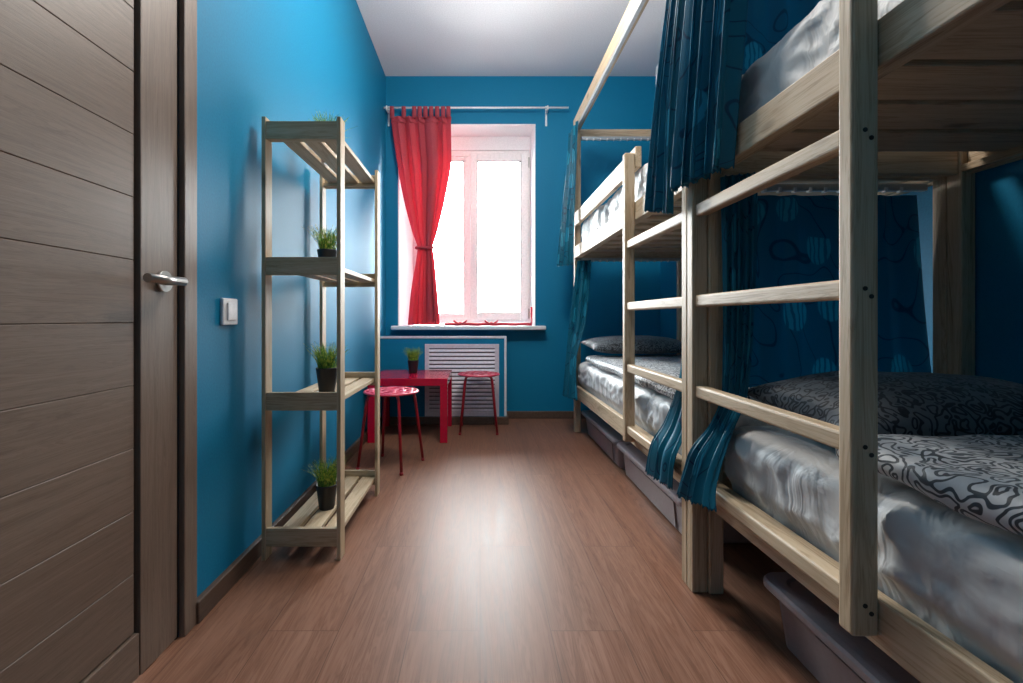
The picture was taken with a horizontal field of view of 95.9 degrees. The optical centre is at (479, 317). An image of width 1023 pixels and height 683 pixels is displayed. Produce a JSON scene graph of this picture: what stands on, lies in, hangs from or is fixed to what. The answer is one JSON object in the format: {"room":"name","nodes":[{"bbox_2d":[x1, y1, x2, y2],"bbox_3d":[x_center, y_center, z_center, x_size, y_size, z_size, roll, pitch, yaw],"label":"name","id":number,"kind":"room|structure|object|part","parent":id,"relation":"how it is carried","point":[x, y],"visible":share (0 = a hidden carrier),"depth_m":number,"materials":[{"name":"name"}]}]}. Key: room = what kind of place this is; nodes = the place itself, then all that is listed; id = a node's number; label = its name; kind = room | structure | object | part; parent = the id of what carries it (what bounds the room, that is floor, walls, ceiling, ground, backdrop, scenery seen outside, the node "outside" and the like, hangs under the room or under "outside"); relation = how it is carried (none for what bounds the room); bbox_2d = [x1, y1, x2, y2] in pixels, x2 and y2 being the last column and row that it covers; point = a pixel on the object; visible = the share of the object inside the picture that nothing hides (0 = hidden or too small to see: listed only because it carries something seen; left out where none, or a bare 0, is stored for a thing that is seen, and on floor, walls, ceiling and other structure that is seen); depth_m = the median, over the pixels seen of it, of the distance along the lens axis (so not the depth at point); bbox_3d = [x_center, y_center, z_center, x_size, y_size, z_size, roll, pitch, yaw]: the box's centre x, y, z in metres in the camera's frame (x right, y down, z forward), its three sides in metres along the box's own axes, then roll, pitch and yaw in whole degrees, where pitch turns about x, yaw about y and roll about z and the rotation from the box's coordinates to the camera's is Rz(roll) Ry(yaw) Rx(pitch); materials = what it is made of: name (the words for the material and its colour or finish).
{"room":"dormitory","nodes":[
{"label":"dormitory","id":0,"kind":"room"},
{"bbox_2d":[178,0,385,636],"bbox_3d":[-0.875,-0.600,1.475,0.150,2.900,5.050,0,0,0],"label":"wall","id":1,"kind":"structure","parent":0,"point":[276,60],"depth_m":1.78,"materials":[{"name":"blue paint"}]},
{"bbox_2d":[0,0,196,682],"bbox_3d":[-0.845,-0.196,0.795,0.210,2.092,0.970,0,0,0],"label":"door","id":2,"kind":"structure","parent":1,"relation":"in","point":[98,98],"depth_m":0.96,"materials":[{"name":"brown wood"}]},
{"bbox_3d":[-0.815,-0.189,0.796,0.024,1.841,0.543,0,0,0],"label":"plank panel","id":3,"kind":"part","parent":2,"relation":"part of","materials":[{"name":"brown wood"}]},
{"bbox_3d":[-0.812,0.787,0.796,0.030,0.102,0.560,0,0,0],"label":"rail","id":4,"kind":"part","parent":2,"relation":"part of","materials":[{"name":"brown wood"}]},
{"bbox_3d":[-0.764,-0.091,1.101,0.050,0.022,0.129,0,0,0],"label":"lever handle","id":5,"kind":"part","parent":2,"relation":"part of","materials":[{"name":"metal"}]},
{"bbox_3d":[-0.795,-0.196,0.795,0.018,2.092,0.970,0,0,0],"label":"casing","id":6,"kind":"part","parent":2,"relation":"part of","materials":[{"name":"brown wood"}]},
{"bbox_2d":[220,298,236,324],"bbox_3d":[-0.792,-0.020,1.457,0.016,0.084,0.086,0,0,0],"label":"light switch","id":7,"kind":"object","parent":1,"relation":"attached to","point":[228,306],"visible":1,"depth_m":1.44,"materials":[{"name":"white plastic"}]},
{"bbox_2d":[196,417,381,623],"bbox_3d":[-0.790,0.819,2.478,0.020,0.062,2.405,0,0,0],"label":"baseboard","id":8,"kind":"structure","parent":1,"relation":"attached to","point":[206,601],"depth_m":1.52,"materials":[{"name":"wood"}]},
{"bbox_2d":[380,339,505,416],"bbox_3d":[-0.296,0.500,3.790,1.008,0.700,0.220,0,0,0],"label":"wall","id":9,"kind":"structure","parent":0,"point":[392,357],"depth_m":3.68,"materials":[{"name":"blue paint"}]},
{"bbox_2d":[380,336,506,415],"bbox_3d":[-0.294,0.465,3.685,1.012,0.638,0.022,0,0,0],"label":"trim","id":10,"kind":"structure","parent":9,"relation":"attached to","point":[381,337],"depth_m":3.67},
{"bbox_2d":[425,344,498,415],"bbox_3d":[-0.144,0.496,3.673,0.592,0.576,0.014,0,0,0],"label":"air vent","id":11,"kind":"object","parent":9,"relation":"in","point":[458,358],"visible":0.83,"depth_m":3.67,"materials":[{"name":"metal"}]},
{"bbox_2d":[133,419,819,682],"bbox_3d":[0.365,0.900,1.650,2.730,0.100,5.500,0,0,0],"label":"floor","id":12,"kind":"structure","parent":0,"point":[524,553],"depth_m":1.45,"materials":[{"name":"laminate"}]},
{"bbox_2d":[262,116,379,560],"bbox_3d":[-0.626,0.072,1.927,0.277,1.556,0.635,0,0,0],"label":"shelf unit","id":13,"kind":"object","parent":12,"relation":"on","point":[307,139],"visible":0.9,"depth_m":1.63,"materials":[{"name":"beige wood"}]},
{"bbox_3d":[-0.758,0.072,1.636,0.014,1.556,0.052,0,0,0],"label":"post","id":14,"kind":"part","parent":13,"relation":"part of","materials":[{"name":"beige wood"}]},
{"bbox_2d":[302,225,336,256],"bbox_3d":[-0.631,-0.286,1.921,0.191,0.197,0.178,0,0,40],"label":"potted plant","id":15,"kind":"object","parent":13,"relation":"on","point":[327,248],"visible":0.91,"depth_m":1.90,"materials":[{"name":"green plant"}]},
{"bbox_3d":[-0.640,-0.236,1.930,0.084,0.098,0.084,0,0,0],"label":"pot","id":16,"kind":"part","parent":15,"relation":"part of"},
{"bbox_3d":[-0.758,0.072,2.219,0.014,1.556,0.052,0,0,0],"label":"post","id":17,"kind":"part","parent":13,"relation":"part of","materials":[{"name":"beige wood"}]},
{"bbox_2d":[304,456,347,510],"bbox_3d":[-0.620,0.667,1.857,0.159,0.198,0.175,0,0,0],"label":"potted plant","id":18,"kind":"object","parent":13,"relation":"on","point":[326,486],"visible":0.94,"depth_m":1.83,"materials":[{"name":"green plant"}]},
{"bbox_3d":[-0.618,0.717,1.855,0.084,0.098,0.084,0,0,0],"label":"pot","id":19,"kind":"part","parent":18,"relation":"part of","materials":[{"name":"black plastic"}]},
{"bbox_2d":[303,342,350,391],"bbox_3d":[-0.606,0.190,1.775,0.218,0.197,0.165,0,0,0],"label":"potted plant","id":20,"kind":"object","parent":13,"relation":"on","point":[326,369],"visible":0.92,"depth_m":1.75,"materials":[{"name":"green plant"}]},
{"bbox_3d":[-0.592,0.239,1.780,0.084,0.098,0.084,0,0,0],"label":"pot","id":21,"kind":"part","parent":20,"relation":"part of","materials":[{"name":"black plastic"}]},
{"bbox_3d":[-0.495,0.072,1.636,0.014,1.556,0.052,0,0,0],"label":"post","id":22,"kind":"part","parent":13,"relation":"part of","materials":[{"name":"beige wood"}]},
{"bbox_3d":[-0.495,0.072,2.219,0.014,1.556,0.052,0,0,0],"label":"post","id":23,"kind":"part","parent":13,"relation":"part of","materials":[{"name":"beige wood"}]},
{"bbox_2d":[356,386,424,475],"bbox_3d":[-0.512,0.634,2.657,0.320,0.436,0.320,0,0,18],"label":"stool","id":24,"kind":"object","parent":12,"relation":"on","point":[391,391],"visible":0.92,"depth_m":2.58,"materials":[{"name":"red metal"}]},
{"bbox_3d":[-0.639,0.633,2.592,0.115,0.419,0.018,0,0,-27],"label":"leg","id":25,"kind":"part","parent":24,"relation":"part of","materials":[{"name":"red metal"}]},
{"bbox_3d":[-0.577,0.633,2.784,0.018,0.419,0.115,0,0,-27],"label":"leg","id":26,"kind":"part","parent":24,"relation":"part of","materials":[{"name":"red metal"}]},
{"bbox_3d":[-0.512,0.422,2.657,0.320,0.013,0.320,0,0,0],"label":"seat","id":27,"kind":"part","parent":24,"relation":"part of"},
{"bbox_3d":[-0.447,0.633,2.530,0.018,0.419,0.115,0,0,-27],"label":"leg","id":28,"kind":"part","parent":24,"relation":"part of","materials":[{"name":"red metal"}]},
{"bbox_3d":[-0.385,0.633,2.722,0.115,0.419,0.018,0,0,-27],"label":"leg","id":29,"kind":"part","parent":24,"relation":"part of","materials":[{"name":"red metal"}]},
{"bbox_2d":[367,370,451,442],"bbox_3d":[-0.493,0.631,3.390,0.543,0.438,0.530,0,0,0],"label":"side table","id":30,"kind":"object","parent":12,"relation":"on","point":[442,378],"visible":0.87,"depth_m":3.12,"materials":[{"name":"red wood"}]},
{"bbox_3d":[-0.740,0.656,3.150,0.050,0.388,0.050,0,0,0],"label":"leg","id":31,"kind":"part","parent":30,"relation":"part of","materials":[{"name":"red wood"}]},
{"bbox_3d":[-0.740,0.656,3.630,0.050,0.388,0.050,0,0,0],"label":"leg","id":32,"kind":"part","parent":30,"relation":"part of","materials":[{"name":"red wood"}]},
{"bbox_2d":[402,347,422,373],"bbox_3d":[-0.494,0.313,3.439,0.172,0.197,0.165,0,0,38],"label":"potted plant","id":33,"kind":"object","parent":30,"relation":"on","point":[413,360],"visible":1,"depth_m":3.41,"materials":[{"name":"green plant"}]},
{"bbox_3d":[-0.500,0.363,3.440,0.084,0.098,0.084,0,0,0],"label":"pot","id":34,"kind":"part","parent":33,"relation":"part of","materials":[{"name":"black plastic"}]},
{"bbox_3d":[-0.247,0.656,3.150,0.050,0.388,0.050,0,0,0],"label":"leg","id":35,"kind":"part","parent":30,"relation":"part of","materials":[{"name":"red wood"}]},
{"bbox_3d":[-0.247,0.656,3.630,0.050,0.388,0.050,0,0,0],"label":"leg","id":36,"kind":"part","parent":30,"relation":"part of","materials":[{"name":"red wood"}]},
{"bbox_2d":[458,371,499,434],"bbox_3d":[-0.010,0.634,3.478,0.320,0.436,0.320,0,0,0],"label":"stool","id":37,"kind":"object","parent":12,"relation":"on","point":[466,374],"visible":1,"depth_m":3.37,"materials":[{"name":"red metal"}]},
{"bbox_3d":[-0.109,0.633,3.379,0.090,0.420,0.090,0,0,0],"label":"leg","id":38,"kind":"part","parent":37,"relation":"part of","materials":[{"name":"red metal"}]},
{"bbox_3d":[-0.010,0.422,3.478,0.320,0.013,0.320,0,0,0],"label":"seat","id":39,"kind":"part","parent":37,"relation":"part of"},
{"bbox_3d":[0.089,0.633,3.379,0.090,0.420,0.090,0,0,0],"label":"leg","id":40,"kind":"part","parent":37,"relation":"part of","materials":[{"name":"red metal"}]},
{"bbox_2d":[582,410,624,468],"bbox_3d":[0.993,0.765,2.985,0.491,0.169,0.872,0,0,0],"label":"storage bin","id":41,"kind":"object","parent":12,"relation":"on","point":[601,432],"visible":0.35,"depth_m":2.85,"materials":[{"name":"plastic"}]},
{"bbox_3d":[0.778,0.784,2.968,0.015,0.104,0.550,0,0,0],"label":"panel","id":42,"kind":"part","parent":41,"relation":"part of","materials":[{"name":"plastic"}]},
{"bbox_3d":[0.993,0.694,2.985,0.491,0.026,0.872,0,0,0],"label":"lid","id":43,"kind":"part","parent":41,"relation":"part of","materials":[{"name":"plastic"}]},
{"bbox_2d":[617,442,751,542],"bbox_3d":[0.993,0.765,2.118,0.491,0.169,0.847,0,0,0],"label":"storage bin","id":44,"kind":"object","parent":12,"relation":"on","point":[668,503],"visible":0.3,"depth_m":1.99,"materials":[{"name":"plastic"}]},
{"bbox_3d":[0.993,0.694,2.118,0.491,0.026,0.847,0,0,0],"label":"lid","id":45,"kind":"part","parent":44,"relation":"part of","materials":[{"name":"plastic"}]},
{"bbox_3d":[0.778,0.784,2.101,0.015,0.104,0.534,0,0,0],"label":"panel","id":46,"kind":"part","parent":44,"relation":"part of","materials":[{"name":"plastic"}]},
{"bbox_2d":[573,0,946,584],"bbox_3d":[1.091,-0.319,2.463,0.869,2.337,2.004,0,0,0],"label":"bunk bed","id":47,"kind":"object","parent":12,"relation":"on","point":[635,234],"visible":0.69,"depth_m":2.08,"materials":[{"name":"brown wood"}]},
{"bbox_2d":[557,121,577,266],"bbox_3d":[0.631,-0.881,3.358,0.119,1.001,0.281,0,0,0],"label":"curtain","id":48,"kind":"object","parent":47,"relation":"hanging from","point":[565,256],"visible":1,"depth_m":3.36,"materials":[{"name":"teal fabric"}]},
{"bbox_2d":[563,260,590,400],"bbox_3d":[0.707,0.077,3.273,0.201,0.994,0.208,0,0,0],"label":"curtain","id":49,"kind":"object","parent":47,"relation":"hanging from","point":[580,298],"visible":1,"depth_m":3.33,"materials":[{"name":"blue fabric"}]},
{"bbox_3d":[0.728,-0.275,3.442,0.045,2.250,0.045,0,0,0],"label":"post","id":50,"kind":"part","parent":47,"relation":"part of","materials":[{"name":"brown wood"}]},
{"bbox_3d":[0.719,-0.732,2.752,0.028,0.096,1.335,0,0,0],"label":"guard rail","id":51,"kind":"part","parent":47,"relation":"part of","materials":[{"name":"brown wood"}]},
{"bbox_3d":[0.719,-0.487,2.463,0.028,0.085,1.914,0,0,0],"label":"rail","id":52,"kind":"part","parent":47,"relation":"part of","materials":[{"name":"brown wood"}]},
{"bbox_3d":[0.719,0.541,2.463,0.028,0.087,1.914,0,0,0],"label":"rail","id":53,"kind":"part","parent":47,"relation":"part of","materials":[{"name":"brown wood"}]},
{"bbox_3d":[1.115,-0.487,3.442,0.730,0.085,0.028,0,0,0],"label":"rail","id":54,"kind":"part","parent":47,"relation":"part of","materials":[{"name":"brown wood"}]},
{"bbox_2d":[582,162,681,240],"bbox_3d":[1.111,-0.602,2.460,0.749,0.224,1.880,0,0,0],"label":"mattress","id":55,"kind":"object","parent":47,"relation":"on","point":[613,207],"visible":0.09,"depth_m":2.61,"materials":[{"name":"white fabric"}]},
{"bbox_2d":[645,362,681,489],"bbox_3d":[0.700,0.085,1.639,0.162,1.011,0.241,0,0,0],"label":"curtain","id":56,"kind":"object","parent":47,"relation":"hanging from","point":[664,447],"visible":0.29,"depth_m":1.62,"materials":[{"name":"blue fabric"}]},
{"bbox_2d":[644,0,685,214],"bbox_3d":[0.650,-0.860,1.595,0.097,1.033,0.206,0,0,-12],"label":"curtain","id":57,"kind":"object","parent":47,"relation":"hanging from","point":[659,197],"visible":0.99,"depth_m":1.55,"materials":[{"name":"blue fabric"}]},
{"bbox_2d":[577,361,772,470],"bbox_3d":[1.093,0.426,2.460,0.785,0.228,1.880,0,0,0],"label":"mattress","id":58,"kind":"object","parent":47,"relation":"on","point":[652,407],"visible":0.16,"depth_m":2.12,"materials":[{"name":"white fabric"}]},
{"bbox_2d":[585,354,764,403],"bbox_3d":[1.111,0.280,2.379,0.790,0.067,1.649,0,0,0],"label":"quilt","id":59,"kind":"object","parent":58,"relation":"on","point":[670,364],"visible":0.3,"depth_m":2.54,"materials":[{"name":"fabric"}]},
{"bbox_2d":[580,335,681,353],"bbox_3d":[1.085,0.182,3.190,0.700,0.120,0.419,0,0,0],"label":"pillow","id":60,"kind":"object","parent":59,"relation":"on","point":[644,344],"visible":0.8,"depth_m":3.02,"materials":[{"name":"grey fabric"}]},
{"bbox_3d":[1.502,-0.275,3.442,0.045,2.250,0.045,0,0,0],"label":"post","id":61,"kind":"part","parent":47,"relation":"part of","materials":[{"name":"brown wood"}]},
{"bbox_3d":[1.115,-0.487,1.483,0.730,0.085,0.028,0,0,0],"label":"rail","id":62,"kind":"part","parent":47,"relation":"part of","materials":[{"name":"brown wood"}]},
{"bbox_3d":[1.511,-0.487,2.463,0.028,0.085,1.914,0,0,0],"label":"rail","id":63,"kind":"part","parent":47,"relation":"part of","materials":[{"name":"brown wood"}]},
{"bbox_3d":[1.502,-0.275,1.484,0.045,2.250,0.045,0,0,0],"label":"post","id":64,"kind":"part","parent":47,"relation":"part of","materials":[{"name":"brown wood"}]},
{"bbox_2d":[763,572,920,682],"bbox_3d":[0.993,0.765,0.797,0.491,0.169,0.887,0,0,0],"label":"storage bin","id":65,"kind":"object","parent":12,"relation":"on","point":[813,632],"visible":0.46,"depth_m":1.03,"materials":[{"name":"plastic"}]},
{"bbox_2d":[779,601,817,679],"bbox_3d":[0.993,0.777,0.797,0.447,0.146,0.855,0,0,0],"label":"tub","id":66,"kind":"object","parent":65,"relation":"in","point":[801,641],"depth_m":1.12,"materials":[{"name":"plastic"}]},
{"bbox_3d":[0.778,0.784,0.780,0.015,0.104,0.560,0,0,0],"label":"panel","id":67,"kind":"part","parent":65,"relation":"part of","materials":[{"name":"plastic"}]},
{"bbox_2d":[687,0,1022,682],"bbox_3d":[1.091,-0.319,0.429,0.869,2.337,2.059,0,0,0],"label":"bunk bed","id":68,"kind":"object","parent":12,"relation":"on","point":[925,87],"visible":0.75,"depth_m":0.93,"materials":[{"name":"brown wood"}]},
{"bbox_2d":[670,0,747,192],"bbox_3d":[0.673,-0.889,1.306,0.095,0.975,0.360,0,0,-11],"label":"curtain","id":69,"kind":"object","parent":68,"relation":"hanging from","point":[714,31],"visible":1,"depth_m":1.31,"materials":[{"name":"blue fabric"}]},
{"bbox_3d":[0.728,-0.275,1.437,0.045,2.250,0.045,0,0,0],"label":"post","id":70,"kind":"part","parent":68,"relation":"part of","materials":[{"name":"brown wood"}]},
{"bbox_2d":[676,172,757,511],"bbox_3d":[0.706,0.070,1.335,0.199,0.979,0.222,0,0,0],"label":"curtain","id":71,"kind":"object","parent":68,"relation":"hanging from","point":[704,460],"visible":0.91,"depth_m":1.34,"materials":[{"name":"blue fabric"}]},
{"bbox_3d":[1.115,0.541,1.436,0.730,0.087,0.028,0,0,0],"label":"rail","id":72,"kind":"part","parent":68,"relation":"part of","materials":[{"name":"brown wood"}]},
{"bbox_2d":[742,0,825,72],"bbox_3d":[1.102,-1.014,1.390,0.662,0.585,0.019,0,0,0],"label":"curtain","id":73,"kind":"object","parent":68,"relation":"hanging from","point":[768,21],"visible":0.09,"depth_m":1.39,"materials":[{"name":"blue fabric"}]},
{"bbox_2d":[738,0,903,123],"bbox_3d":[1.111,-0.601,0.422,0.749,0.222,1.925,0,0,0],"label":"mattress","id":74,"kind":"object","parent":68,"relation":"on","point":[803,47],"visible":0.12,"depth_m":1.08,"materials":[{"name":"white fabric"}]},
{"bbox_2d":[749,195,931,387],"bbox_3d":[1.153,-0.086,1.532,0.709,0.644,0.017,0,0,0],"label":"curtain","id":75,"kind":"object","parent":68,"relation":"hanging from","point":[798,236],"visible":0.56,"depth_m":1.53,"materials":[{"name":"blue fabric"}]},
{"bbox_3d":[1.115,-0.487,1.436,0.730,0.085,0.028,0,0,0],"label":"rail","id":76,"kind":"part","parent":68,"relation":"part of","materials":[{"name":"brown wood"}]},
{"bbox_3d":[0.719,-0.487,0.429,0.028,0.085,1.969,0,0,0],"label":"rail","id":77,"kind":"part","parent":68,"relation":"part of","materials":[{"name":"brown wood"}]},
{"bbox_3d":[0.719,0.541,0.429,0.028,0.087,1.969,0,0,0],"label":"rail","id":78,"kind":"part","parent":68,"relation":"part of","materials":[{"name":"brown wood"}]},
{"bbox_2d":[724,426,1022,682],"bbox_3d":[1.093,0.425,0.422,0.784,0.228,1.925,0,0,0],"label":"mattress","id":79,"kind":"object","parent":68,"relation":"on","point":[962,575],"visible":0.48,"depth_m":0.77,"materials":[{"name":"white fabric"}]},
{"bbox_2d":[748,371,1022,436],"bbox_3d":[1.130,0.223,1.168,0.700,0.165,0.398,0,0,0],"label":"pillow","id":80,"kind":"object","parent":79,"relation":"on","point":[909,403],"visible":0.7,"depth_m":1.04,"materials":[{"name":"black fabric"}]},
{"bbox_2d":[836,434,1022,535],"bbox_3d":[1.110,0.266,0.227,0.790,0.072,1.468,0,0,0],"label":"quilt","id":81,"kind":"object","parent":79,"relation":"on","point":[979,477],"visible":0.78,"depth_m":0.75,"materials":[{"name":"fabric"}]},
{"bbox_3d":[1.502,-0.275,1.437,0.045,2.250,0.045,0,0,0],"label":"post","id":82,"kind":"part","parent":68,"relation":"part of","materials":[{"name":"brown wood"}]},
{"bbox_3d":[1.511,-0.487,0.429,0.028,0.085,1.969,0,0,0],"label":"rail","id":83,"kind":"part","parent":68,"relation":"part of","materials":[{"name":"brown wood"}]},
{"bbox_2d":[356,0,665,75],"bbox_3d":[0.365,-2.100,1.650,2.730,0.100,5.500,0,0,0],"label":"ceiling","id":84,"kind":"structure","parent":0,"point":[409,37],"depth_m":3.35,"materials":[{"name":"white paint"}]},
{"bbox_2d":[386,76,659,410],"bbox_3d":[0.365,-0.600,4.075,2.530,2.900,0.350,0,0,0],"label":"wall","id":85,"kind":"structure","parent":0,"point":[536,359],"depth_m":3.90,"materials":[{"name":"blue paint"}]},
{"bbox_2d":[398,124,534,325],"bbox_3d":[-0.113,-0.772,4.069,1.165,1.744,0.342,0,0,0],"label":"trim reveal","id":86,"kind":"structure","parent":85,"relation":"attached to","point":[464,137],"depth_m":4.03,"materials":[{"name":"white paint"}]},
{"bbox_2d":[391,151,545,329],"bbox_3d":[-0.095,-0.706,4.003,1.280,1.608,0.435,0,0,0],"label":"window","id":87,"kind":"structure","parent":85,"relation":"in","point":[470,159],"depth_m":4.13,"materials":[{"name":"plastic"}]},
{"bbox_3d":[-0.339,-0.730,4.189,0.493,1.500,0.055,0,0,0],"label":"sash","id":88,"kind":"part","parent":87,"relation":"part of","materials":[{"name":"plastic"}]},
{"bbox_3d":[-0.095,0.082,3.978,1.280,0.033,0.385,0,0,0],"label":"sill","id":89,"kind":"part","parent":87,"relation":"part of","materials":[{"name":"white plastic"}]},
{"bbox_3d":[-0.057,-0.585,4.111,0.025,0.150,0.045,0,0,0],"label":"handle","id":90,"kind":"part","parent":87,"relation":"part of","materials":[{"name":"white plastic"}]},
{"bbox_2d":[444,307,532,325],"bbox_3d":[0.084,-0.016,3.863,0.767,0.161,0.130,0,0,-9],"label":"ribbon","id":91,"kind":"object","parent":87,"relation":"on","point":[495,323],"visible":1,"depth_m":3.85,"materials":[{"name":"red fabric"}]},
{"bbox_3d":[0.172,-0.730,4.160,0.524,1.500,0.055,0,0,0],"label":"sash","id":92,"kind":"part","parent":87,"relation":"part of","materials":[{"name":"plastic"}]},
{"bbox_2d":[384,105,568,125],"bbox_3d":[-0.032,-1.709,3.849,1.533,0.170,0.101,0,0,0],"label":"curtain rod","id":93,"kind":"object","parent":85,"relation":"attached to","point":[547,107],"visible":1,"depth_m":3.81,"materials":[{"name":"white metal"}]},
{"bbox_2d":[390,106,450,324],"bbox_3d":[-0.492,-0.850,3.814,0.509,1.814,0.069,0,0,-2],"label":"window curtain","id":94,"kind":"object","parent":93,"relation":"hanging from","point":[422,145],"visible":1,"depth_m":3.81,"materials":[{"name":"red fabric"}]},
{"bbox_3d":[-0.032,-1.744,3.815,1.533,0.016,0.016,0,0,0],"label":"rod","id":95,"kind":"part","parent":93,"relation":"part of","materials":[{"name":"white plastic"}]},
{"bbox_2d":[390,411,585,424],"bbox_3d":[0.365,0.819,3.780,2.290,0.062,0.240,0,0,0],"label":"baseboard","id":96,"kind":"structure","parent":85,"relation":"attached to","point":[510,414],"depth_m":3.66,"materials":[{"name":"brown wood"}]},
{"bbox_2d":[660,159,1022,383],"bbox_3d":[1.605,-0.600,1.475,0.150,2.900,5.050,0,0,0],"label":"wall","id":97,"kind":"structure","parent":0,"point":[998,190],"depth_m":1.37,"materials":[{"name":"blue paint"}]}
]}

